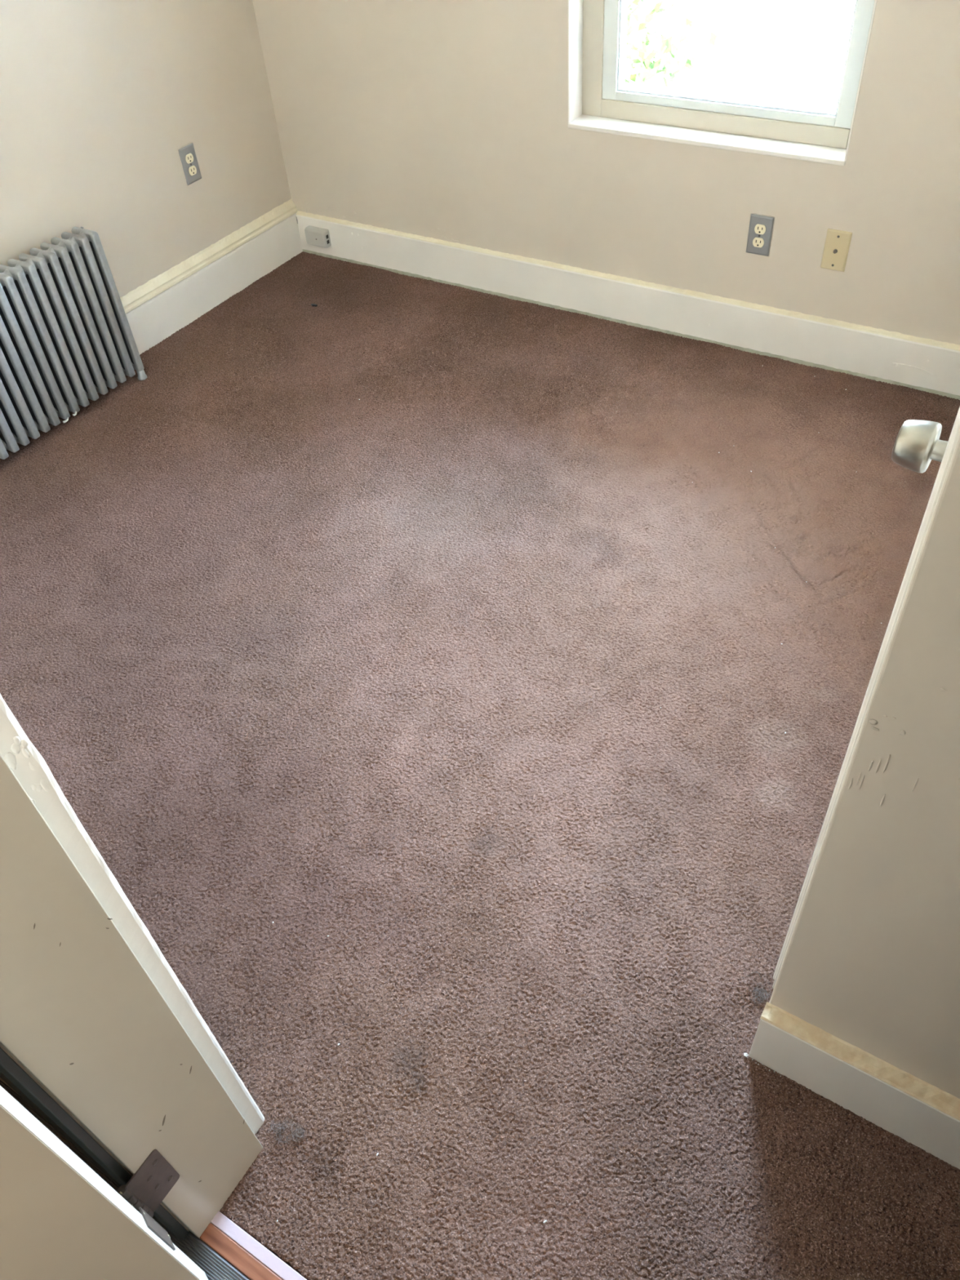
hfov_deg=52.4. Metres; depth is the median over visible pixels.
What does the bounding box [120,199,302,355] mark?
baseboard
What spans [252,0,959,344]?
wall
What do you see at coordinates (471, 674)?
floor
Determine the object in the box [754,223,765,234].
receptacle
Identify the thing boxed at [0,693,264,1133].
trim
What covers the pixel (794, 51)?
sky
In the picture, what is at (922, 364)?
baseboard
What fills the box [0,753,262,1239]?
door frame
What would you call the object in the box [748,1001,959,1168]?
baseboard
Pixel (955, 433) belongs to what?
trim
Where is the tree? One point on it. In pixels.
(690, 60)
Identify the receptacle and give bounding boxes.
[185,153,193,164]
[188,165,196,175]
[752,237,764,247]
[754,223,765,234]
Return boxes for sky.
[624,0,855,106]
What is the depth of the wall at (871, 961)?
1.14 m
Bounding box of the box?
[304,225,331,248]
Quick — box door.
[0,1085,208,1279]
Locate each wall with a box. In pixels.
[0,0,291,297]
[0,1044,189,1231]
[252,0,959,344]
[768,434,959,1098]
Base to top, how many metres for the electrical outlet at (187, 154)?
0.120 m
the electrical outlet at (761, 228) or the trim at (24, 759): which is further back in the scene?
the electrical outlet at (761, 228)
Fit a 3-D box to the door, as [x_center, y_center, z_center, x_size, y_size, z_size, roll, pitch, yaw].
[-0.733,0.379,0.535,0.816,2.020,0.091,-35,52,-26]
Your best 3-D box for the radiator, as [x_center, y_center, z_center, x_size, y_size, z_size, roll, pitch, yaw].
[-1.377,-0.807,2.858,0.112,0.494,0.827,22,51,24]
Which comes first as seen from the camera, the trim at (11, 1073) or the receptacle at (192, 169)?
the trim at (11, 1073)
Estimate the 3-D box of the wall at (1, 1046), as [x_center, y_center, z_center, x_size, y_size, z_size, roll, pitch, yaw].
[-0.619,-0.083,0.696,3.775,2.472,0.150,22,51,24]
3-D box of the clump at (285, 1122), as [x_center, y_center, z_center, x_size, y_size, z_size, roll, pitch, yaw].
[-0.315,0.775,1.540,0.052,0.009,0.049,-16,46,-11]
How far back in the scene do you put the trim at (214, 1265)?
1.44 m
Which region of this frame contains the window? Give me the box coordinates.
[568,0,876,165]
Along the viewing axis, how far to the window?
2.81 m
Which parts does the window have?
sill, sash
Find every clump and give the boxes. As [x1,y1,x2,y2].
[264,1111,295,1146]
[291,1122,306,1142]
[746,971,770,1004]
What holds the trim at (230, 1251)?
attached to the wall at (1, 1046)
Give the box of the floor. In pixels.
[0,251,959,1279]
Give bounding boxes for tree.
[624,0,720,89]
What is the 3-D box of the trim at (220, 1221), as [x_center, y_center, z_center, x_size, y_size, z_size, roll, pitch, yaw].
[-0.072,0.999,1.310,0.770,0.013,0.018,22,51,24]
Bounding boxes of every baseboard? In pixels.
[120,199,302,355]
[296,201,959,399]
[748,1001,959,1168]
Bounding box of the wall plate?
[820,228,852,271]
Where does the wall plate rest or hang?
attached to the wall at (420, 117)
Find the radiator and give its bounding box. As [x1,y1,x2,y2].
[0,226,146,459]
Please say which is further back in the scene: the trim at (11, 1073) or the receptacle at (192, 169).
the receptacle at (192, 169)
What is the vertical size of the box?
0.068 m
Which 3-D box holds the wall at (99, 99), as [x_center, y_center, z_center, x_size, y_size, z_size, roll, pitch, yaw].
[-1.623,-1.564,2.251,0.200,2.472,2.836,22,51,24]
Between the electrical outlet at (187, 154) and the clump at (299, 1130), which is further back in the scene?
the electrical outlet at (187, 154)
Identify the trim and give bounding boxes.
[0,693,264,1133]
[0,1047,189,1240]
[0,1080,249,1279]
[200,1222,282,1279]
[210,1211,306,1279]
[772,406,959,988]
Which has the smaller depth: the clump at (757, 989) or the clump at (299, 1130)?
the clump at (299, 1130)
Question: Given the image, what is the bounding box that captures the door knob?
[891,419,947,473]
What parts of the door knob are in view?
knob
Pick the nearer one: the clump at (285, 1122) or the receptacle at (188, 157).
the clump at (285, 1122)
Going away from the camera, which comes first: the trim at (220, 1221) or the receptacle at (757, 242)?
the trim at (220, 1221)
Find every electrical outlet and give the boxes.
[177,142,201,186]
[746,213,774,256]

